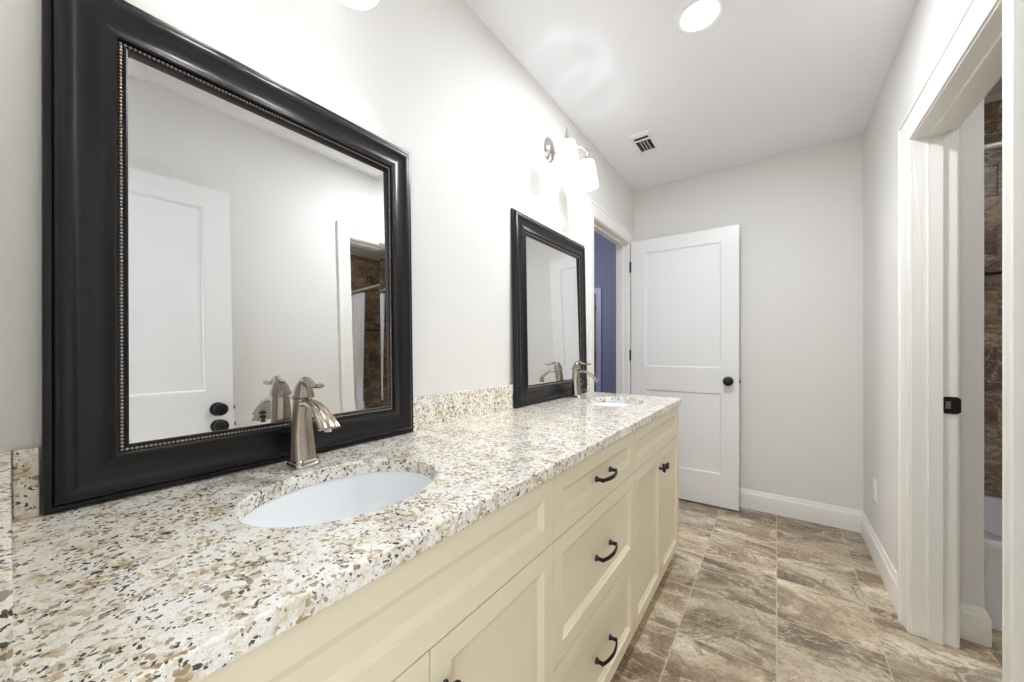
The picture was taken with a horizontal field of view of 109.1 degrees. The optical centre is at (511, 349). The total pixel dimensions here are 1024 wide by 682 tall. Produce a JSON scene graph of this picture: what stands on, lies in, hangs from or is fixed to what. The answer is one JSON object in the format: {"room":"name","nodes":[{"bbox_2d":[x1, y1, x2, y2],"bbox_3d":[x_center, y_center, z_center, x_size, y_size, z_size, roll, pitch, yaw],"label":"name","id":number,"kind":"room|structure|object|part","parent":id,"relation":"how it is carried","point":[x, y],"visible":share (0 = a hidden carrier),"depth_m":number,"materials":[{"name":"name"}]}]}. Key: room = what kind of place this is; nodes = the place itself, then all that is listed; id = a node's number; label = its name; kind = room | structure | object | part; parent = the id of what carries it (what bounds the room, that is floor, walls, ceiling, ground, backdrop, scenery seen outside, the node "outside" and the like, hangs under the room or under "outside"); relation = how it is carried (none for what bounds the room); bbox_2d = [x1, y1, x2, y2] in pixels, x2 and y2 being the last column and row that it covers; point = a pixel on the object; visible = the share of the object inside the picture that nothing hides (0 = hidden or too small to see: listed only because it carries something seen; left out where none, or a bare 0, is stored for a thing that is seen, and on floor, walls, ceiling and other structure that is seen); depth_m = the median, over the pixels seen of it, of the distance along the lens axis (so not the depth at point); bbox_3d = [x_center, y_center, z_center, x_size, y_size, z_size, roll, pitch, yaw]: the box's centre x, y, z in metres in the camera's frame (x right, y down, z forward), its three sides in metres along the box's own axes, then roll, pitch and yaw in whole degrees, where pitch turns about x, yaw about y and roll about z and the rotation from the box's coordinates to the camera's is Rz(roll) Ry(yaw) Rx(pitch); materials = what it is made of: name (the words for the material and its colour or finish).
{"room":"bathroom","nodes":[
{"label":"bathroom","id":0,"kind":"room"},
{"bbox_2d":[0,0,634,518],"bbox_3d":[0.049,-0.104,1.861,0.102,2.554,3.360,0,0,36],"label":"wall","id":1,"kind":"structure","parent":0,"point":[430,79],"depth_m":1.27,"materials":[{"name":"white paint"}]},
{"bbox_2d":[13,447,39,520],"bbox_3d":[-0.795,0.219,0.597,0.015,0.112,0.026,0,0,36],"label":"backsplash","id":2,"kind":"structure","parent":1,"relation":"attached to","point":[26,461],"depth_m":0.59,"materials":[{"name":"stone"}]},
{"bbox_2d":[338,0,378,9],"bbox_3d":[-0.498,-1.015,0.821,0.234,0.267,0.358,0,0,36],"label":"wall lamp","id":3,"kind":"object","parent":1,"relation":"attached to","point":[356,4],"visible":1,"depth_m":0.94,"materials":[{"name":"white glass"}]},
{"bbox_2d":[413,384,512,430],"bbox_3d":[-0.170,0.219,1.458,0.015,0.112,0.576,0,0,36],"label":"backsplash","id":4,"kind":"structure","parent":1,"relation":"attached to","point":[442,408],"depth_m":1.40,"materials":[{"name":"stone"}]},
{"bbox_2d":[544,127,598,191],"bbox_3d":[0.295,-1.015,1.914,0.234,0.267,0.358,0,0,36],"label":"wall lamp","id":5,"kind":"object","parent":1,"relation":"attached to","point":[567,163],"visible":1,"depth_m":1.92,"materials":[{"name":"white glass"}]},
{"bbox_3d":[0.270,-0.949,1.790,0.128,0.136,0.128,0,0,36],"label":"lamp shade","id":6,"kind":"part","parent":5,"relation":"part of","materials":[{"name":"white glass"}]},
{"bbox_3d":[0.277,-1.051,1.927,0.158,0.072,0.236,0,0,36],"label":"arm","id":7,"kind":"part","parent":5,"relation":"part of","materials":[{"name":"silver metal"}]},
{"bbox_3d":[0.405,-0.949,1.976,0.128,0.136,0.128,0,0,36],"label":"lamp shade","id":8,"kind":"part","parent":5,"relation":"part of","materials":[{"name":"white glass"}]},
{"bbox_2d":[587,374,588,391],"bbox_3d":[0.479,0.219,2.353,0.015,0.112,0.060,0,0,36],"label":"backsplash","id":9,"kind":"structure","parent":1,"relation":"attached to","point":[587,374],"depth_m":2.35,"materials":[{"name":"stone"}]},
{"bbox_2d":[594,218,628,393],"bbox_3d":[0.723,0.140,2.790,0.102,2.066,0.735,0,0,36],"label":"trim","id":10,"kind":"structure","parent":1,"relation":"attached to","point":[622,245],"depth_m":3.07,"materials":[{"name":"white paint"}]},
{"bbox_2d":[588,199,634,393],"bbox_3d":[0.773,0.095,2.753,0.022,2.155,0.915,0,0,36],"label":"trim","id":11,"kind":"structure","parent":1,"relation":"attached to","point":[595,211],"depth_m":2.44,"materials":[{"name":"white paint"}]},
{"bbox_2d":[616,245,616,392],"bbox_3d":[0.672,0.095,2.826,0.022,2.155,0.915,0,0,36],"label":"trim","id":12,"kind":"structure","parent":1,"relation":"attached to","point":[616,245],"depth_m":3.12,"materials":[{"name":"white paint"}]},
{"bbox_2d":[594,231,615,392],"bbox_3d":[1.101,-0.402,5.950,3.200,3.150,0.125,0,0,36],"label":"wall","id":13,"kind":"structure","parent":0,"point":[604,249],"depth_m":5.61,"materials":[{"name":"blue paint"}]},
{"bbox_2d":[594,294,595,391],"bbox_3d":[0.999,0.150,5.925,0.768,2.025,0.034,0,0,36],"label":"closet door","id":14,"kind":"structure","parent":13,"relation":"in","point":[594,294],"depth_m":5.70,"materials":[{"name":"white wood"}]},
{"bbox_2d":[594,287,601,391],"bbox_3d":[1.001,0.108,5.931,0.950,2.130,0.022,0,0,36],"label":"trim","id":15,"kind":"structure","parent":13,"relation":"attached to","point":[598,291],"depth_m":5.67,"materials":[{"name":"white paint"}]},
{"bbox_2d":[464,0,1001,190],"bbox_3d":[1.481,-1.432,0.961,3.477,0.100,3.585,0,0,36],"label":"ceiling","id":16,"kind":"structure","parent":0,"point":[770,78],"depth_m":1.79,"materials":[{"name":"white paint"}]},
{"bbox_2d":[628,129,661,157],"bbox_3d":[0.899,-1.376,2.455,0.136,0.012,0.316,0,0,36],"label":"ceiling vent","id":17,"kind":"object","parent":16,"relation":"in","point":[644,142],"visible":1,"depth_m":2.44,"materials":[{"name":"white plastic"}]},
{"bbox_3d":[0.899,-1.381,2.455,0.102,0.001,0.278,0,0,36],"label":"duct shadow plate","id":18,"kind":"part","parent":17,"relation":"part of","materials":[{"name":"black"}]},
{"bbox_2d":[674,0,725,35],"bbox_3d":[0.775,-1.377,1.507,0.192,0.008,0.192,0,0,36],"label":"recessed light","id":19,"kind":"object","parent":16,"relation":"in","point":[694,17],"visible":1,"depth_m":1.50,"materials":[{"name":"white glass"}]},
{"bbox_2d":[635,133,862,510],"bbox_3d":[1.695,-0.104,2.807,1.452,2.554,0.125,0,0,36],"label":"wall","id":20,"kind":"structure","parent":0,"point":[798,213],"depth_m":2.53,"materials":[{"name":"white paint"}]},
{"bbox_2d":[629,224,740,510],"bbox_3d":[1.321,0.133,2.847,0.789,2.056,0.163,0,0,34],"label":"door","id":21,"kind":"structure","parent":20,"relation":"in","point":[685,287],"depth_m":2.78,"materials":[{"name":"white paint"}]},
{"bbox_3d":[1.556,0.233,2.626,0.068,0.068,0.064,0,0,34],"label":"door knob","id":22,"kind":"part","parent":21,"relation":"part of","materials":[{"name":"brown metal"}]},
{"bbox_2d":[739,487,861,532],"bbox_3d":[1.654,1.103,2.751,1.452,0.139,0.015,0,0,36],"label":"baseboard","id":23,"kind":"structure","parent":20,"relation":"attached to","point":[849,519],"depth_m":2.50,"materials":[{"name":"white paint"}]},
{"bbox_2d":[611,498,1001,681],"bbox_3d":[1.054,1.223,0.372,3.477,0.100,5.040,0,0,36],"label":"floor","id":24,"kind":"structure","parent":0,"point":[743,595],"depth_m":1.59,"materials":[{"name":"tile"}]},
{"bbox_2d":[198,477,553,681],"bbox_3d":[-0.341,0.742,0.736,0.582,0.862,0.786,0,0,36],"label":"base cabinet","id":25,"kind":"object","parent":24,"relation":"on","point":[477,605],"visible":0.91,"depth_m":0.61,"materials":[{"name":"beige paint"}]},
{"bbox_3d":[-0.252,0.788,0.426,0.019,0.622,0.387,0,0,36],"label":"cabinet door","id":26,"kind":"part","parent":25,"relation":"part of","materials":[{"name":"beige paint"}]},
{"bbox_3d":[-0.021,0.788,0.744,0.019,0.622,0.395,0,0,36],"label":"cabinet door","id":27,"kind":"part","parent":25,"relation":"part of","materials":[{"name":"beige paint"}]},
{"bbox_2d":[553,431,633,681],"bbox_3d":[0.080,0.742,1.307,0.594,0.862,0.630,0,0,36],"label":"drawers","id":28,"kind":"object","parent":24,"relation":"on","point":[593,542],"visible":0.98,"depth_m":1.11,"materials":[{"name":"beige paint"}]},
{"bbox_3d":[0.281,0.948,1.160,0.019,0.303,0.628,0,0,36],"label":"drawer","id":29,"kind":"part","parent":28,"relation":"part of","materials":[{"name":"beige paint"}]},
{"bbox_3d":[0.281,0.393,1.160,0.019,0.162,0.628,0,0,36],"label":"drawer","id":30,"kind":"part","parent":28,"relation":"part of","materials":[{"name":"beige paint"}]},
{"bbox_3d":[0.304,0.947,1.143,0.039,0.019,0.131,0,0,36],"label":"drawer pull","id":31,"kind":"part","parent":28,"relation":"part of","materials":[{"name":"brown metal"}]},
{"bbox_3d":[0.304,0.635,1.143,0.039,0.019,0.131,0,0,36],"label":"drawer pull","id":32,"kind":"part","parent":28,"relation":"part of","materials":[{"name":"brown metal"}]},
{"bbox_3d":[0.304,0.395,1.143,0.039,0.019,0.131,0,0,36],"label":"drawer pull","id":33,"kind":"part","parent":28,"relation":"part of","materials":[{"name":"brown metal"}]},
{"bbox_2d":[634,405,678,632],"bbox_3d":[0.491,0.742,1.883,0.582,0.862,0.784,0,0,36],"label":"base cabinet","id":34,"kind":"object","parent":24,"relation":"on","point":[656,443],"visible":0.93,"depth_m":1.67,"materials":[{"name":"beige paint"}]},
{"bbox_2d":[12,391,681,681],"bbox_3d":[0.066,0.291,1.310,0.571,0.032,2.235,0,0,36],"label":"countertop","id":35,"kind":"structure","parent":34,"relation":"on","point":[169,584],"depth_m":0.51,"materials":[{"name":"stone"}]},
{"bbox_2d":[0,450,12,681],"bbox_3d":[-0.586,0.219,0.414,0.567,0.112,0.020,0,0,36],"label":"side splash","id":36,"kind":"object","parent":35,"relation":"on","point":[6,550],"visible":1,"depth_m":0.27,"materials":[{"name":"stone"}]},
{"bbox_2d":[41,0,413,515],"bbox_3d":[-0.553,-0.191,0.908,0.040,0.930,0.756,0,0,36],"label":"wall mirror","id":37,"kind":"object","parent":35,"relation":"on","point":[217,238],"visible":0.95,"depth_m":0.76,"materials":[{"name":"black mirror"}]},
{"bbox_3d":[-0.549,-0.191,0.905,0.003,0.757,0.583,-1,-1,36],"label":"bead trim","id":38,"kind":"part","parent":37,"relation":"part of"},
{"bbox_2d":[128,54,388,443],"bbox_3d":[-0.557,-0.191,0.910,0.007,0.735,0.562,-2,-1,36],"label":"mirror glass","id":39,"kind":"object","parent":37,"relation":"attached to","point":[258,238],"depth_m":0.83,"materials":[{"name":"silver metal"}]},
{"bbox_2d":[286,377,340,469],"bbox_3d":[-0.458,0.170,0.839,0.160,0.210,0.062,0,0,36],"label":"bathroom faucet","id":40,"kind":"object","parent":35,"relation":"on","point":[302,447],"visible":1,"depth_m":0.85,"materials":[{"name":"silver metal"}]},
{"bbox_3d":[-0.468,0.079,0.846,0.101,0.028,0.021,0,0,36],"label":"lever handle","id":41,"kind":"part","parent":40,"relation":"part of","materials":[{"name":"silver metal"}]},
{"bbox_3d":[-0.447,0.147,0.831,0.133,0.059,0.049,0,0,36],"label":"spout","id":42,"kind":"part","parent":40,"relation":"part of","materials":[{"name":"silver metal"}]},
{"bbox_2d":[240,471,431,527],"bbox_3d":[-0.330,0.386,0.738,0.329,0.158,0.419,0,0,36],"label":"undermount sink","id":43,"kind":"object","parent":35,"relation":"in","point":[354,495],"visible":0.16,"depth_m":0.86,"materials":[{"name":"white ceramic"}]},
{"bbox_2d":[511,208,586,407],"bbox_3d":[0.240,-0.191,2.001,0.040,0.930,0.782,0,0,36],"label":"wall mirror","id":44,"kind":"object","parent":35,"relation":"on","point":[549,287],"visible":0.98,"depth_m":1.91,"materials":[{"name":"black mirror"}]},
{"bbox_2d":[526,235,579,384],"bbox_3d":[0.237,-0.191,2.004,0.007,0.735,0.587,-2,-1,36],"label":"mirror glass","id":45,"kind":"object","parent":44,"relation":"attached to","point":[552,269],"depth_m":1.97,"materials":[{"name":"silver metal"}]},
{"bbox_3d":[0.244,-0.191,1.998,0.003,0.757,0.609,-1,-1,36],"label":"bead trim","id":46,"kind":"part","parent":44,"relation":"part of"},
{"bbox_2d":[570,361,598,398],"bbox_3d":[0.405,0.170,2.035,0.160,0.210,0.062,0,0,36],"label":"bathroom faucet","id":47,"kind":"object","parent":35,"relation":"on","point":[576,390],"visible":1,"depth_m":2.04,"materials":[{"name":"silver metal"}]},
{"bbox_3d":[0.395,0.079,2.042,0.101,0.028,0.021,0,0,36],"label":"lever handle","id":48,"kind":"part","parent":47,"relation":"part of","materials":[{"name":"silver metal"}]},
{"bbox_3d":[0.416,0.147,2.027,0.133,0.059,0.049,0,0,36],"label":"spout","id":49,"kind":"part","parent":47,"relation":"part of","materials":[{"name":"silver metal"}]},
{"bbox_2d":[592,402,636,405],"bbox_3d":[0.537,0.386,1.933,0.329,0.158,0.419,0,0,36],"label":"undermount sink","id":50,"kind":"object","parent":35,"relation":"in","point":[601,403],"visible":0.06,"depth_m":2.10,"materials":[{"name":"white ceramic"}]},
{"bbox_3d":[0.584,0.788,1.578,0.019,0.622,0.397,0,0,36],"label":"cabinet door","id":51,"kind":"part","parent":34,"relation":"part of","materials":[{"name":"beige paint"}]},
{"bbox_3d":[0.703,0.558,1.702,0.028,0.030,0.030,0,0,36],"label":"knob","id":52,"kind":"part","parent":34,"relation":"part of","materials":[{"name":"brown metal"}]},
{"bbox_3d":[0.738,0.558,1.750,0.028,0.030,0.030,0,0,36],"label":"knob","id":53,"kind":"part","parent":34,"relation":"part of","materials":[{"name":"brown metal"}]},
{"bbox_3d":[0.815,0.788,1.895,0.019,0.622,0.382,0,0,36],"label":"cabinet door","id":54,"kind":"part","parent":34,"relation":"part of","materials":[{"name":"beige paint"}]},
{"bbox_2d":[984,495,1001,631],"bbox_3d":[2.804,0.984,1.381,1.555,0.376,0.728,0,0,36],"label":"bathtub","id":55,"kind":"object","parent":24,"relation":"on","point":[992,505],"visible":0.1,"depth_m":1.53,"materials":[{"name":"white plastic"}]},
{"bbox_2d":[863,0,998,574],"bbox_3d":[1.316,-0.104,0.942,0.125,2.554,3.360,0,0,36],"label":"wall","id":56,"kind":"structure","parent":0,"point":[931,23],"depth_m":1.82,"materials":[{"name":"white paint"}]},
{"bbox_2d":[873,478,876,501],"bbox_3d":[2.028,0.785,2.037,0.008,0.114,0.070,0,0,36],"label":"wall outlet","id":57,"kind":"object","parent":56,"relation":"attached to","point":[874,479],"visible":1,"depth_m":2.03,"materials":[{"name":"white plastic"}]},
{"bbox_2d":[861,511,897,613],"bbox_3d":[1.293,1.103,1.030,0.015,0.139,3.225,0,0,36],"label":"baseboard","id":58,"kind":"structure","parent":56,"relation":"attached to","point":[885,568],"depth_m":1.88,"materials":[{"name":"white paint"}]},
{"bbox_2d":[943,397,960,413],"bbox_3d":[1.730,0.221,1.434,0.048,0.067,0.004,0,0,36],"label":"strike plate","id":59,"kind":"object","parent":56,"relation":"attached to","point":[951,405],"visible":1,"depth_m":1.43,"materials":[{"name":"black metal"}]},
{"bbox_2d":[911,0,1001,648],"bbox_3d":[1.470,0.152,1.154,0.125,2.041,0.775,0,0,36],"label":"trim","id":60,"kind":"structure","parent":56,"relation":"attached to","point":[934,145],"depth_m":1.45,"materials":[{"name":"white paint"}]},
{"bbox_2d":[898,0,1023,681],"bbox_3d":[1.410,0.108,1.198,0.022,2.130,0.955,0,0,36],"label":"trim","id":61,"kind":"structure","parent":56,"relation":"attached to","point":[976,13],"depth_m":0.87,"materials":[{"name":"white paint"}]},
{"bbox_2d":[960,602,991,647],"bbox_3d":[1.876,1.103,1.514,0.110,0.139,0.125,0,0,36],"label":"baseboard","id":62,"kind":"structure","parent":56,"relation":"attached to","point":[975,622],"depth_m":1.46,"materials":[{"name":"white paint"}]},
{"bbox_2d":[958,76,1001,648],"bbox_3d":[1.529,0.108,1.111,0.022,2.130,0.955,0,0,36],"label":"trim","id":63,"kind":"structure","parent":56,"relation":"attached to","point":[1001,76],"depth_m":1.43,"materials":[{"name":"white paint"}]},
{"bbox_2d":[960,99,983,608],"bbox_3d":[2.095,-0.104,1.828,0.095,2.554,0.860,0,0,36],"label":"wall","id":64,"kind":"structure","parent":0,"point":[972,129],"depth_m":1.47,"materials":[{"name":"white paint"}]},
{"bbox_2d":[984,93,1001,103],"bbox_3d":[3.073,-0.104,1.727,1.798,2.554,0.125,0,0,36],"label":"wall","id":65,"kind":"structure","parent":0,"point":[995,97],"depth_m":1.98,"materials":[{"name":"white paint"}]},
{"bbox_2d":[984,99,1001,497],"bbox_3d":[3.022,-0.265,1.681,1.558,2.155,0.010,0,0,36],"label":"tiled wall","id":66,"kind":"structure","parent":0,"point":[992,110],"depth_m":1.98,"materials":[{"name":"brown tile"}]},
{"bbox_2d":[984,271,1001,274],"bbox_3d":[2.869,-0.412,1.470,1.557,0.014,0.509,0,0,36],"label":"trim","id":67,"kind":"structure","parent":66,"relation":"attached to","point":[994,272],"depth_m":1.97,"materials":[{"name":"black metal"}]},
{"bbox_3d":[3.430,-0.265,0.909,0.010,2.155,0.780,0,0,36],"label":"tiled wall","id":68,"kind":"structure","parent":0,"visible":0},
{"bbox_2d":[984,141,1001,150],"bbox_3d":[2.605,-0.853,1.106,1.557,0.060,0.060,0,0,36],"label":"shower rod","id":69,"kind":"object","parent":68,"relation":"attached to","point":[995,145],"visible":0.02,"depth_m":1.52,"materials":[{"name":"white metal"}]}
]}

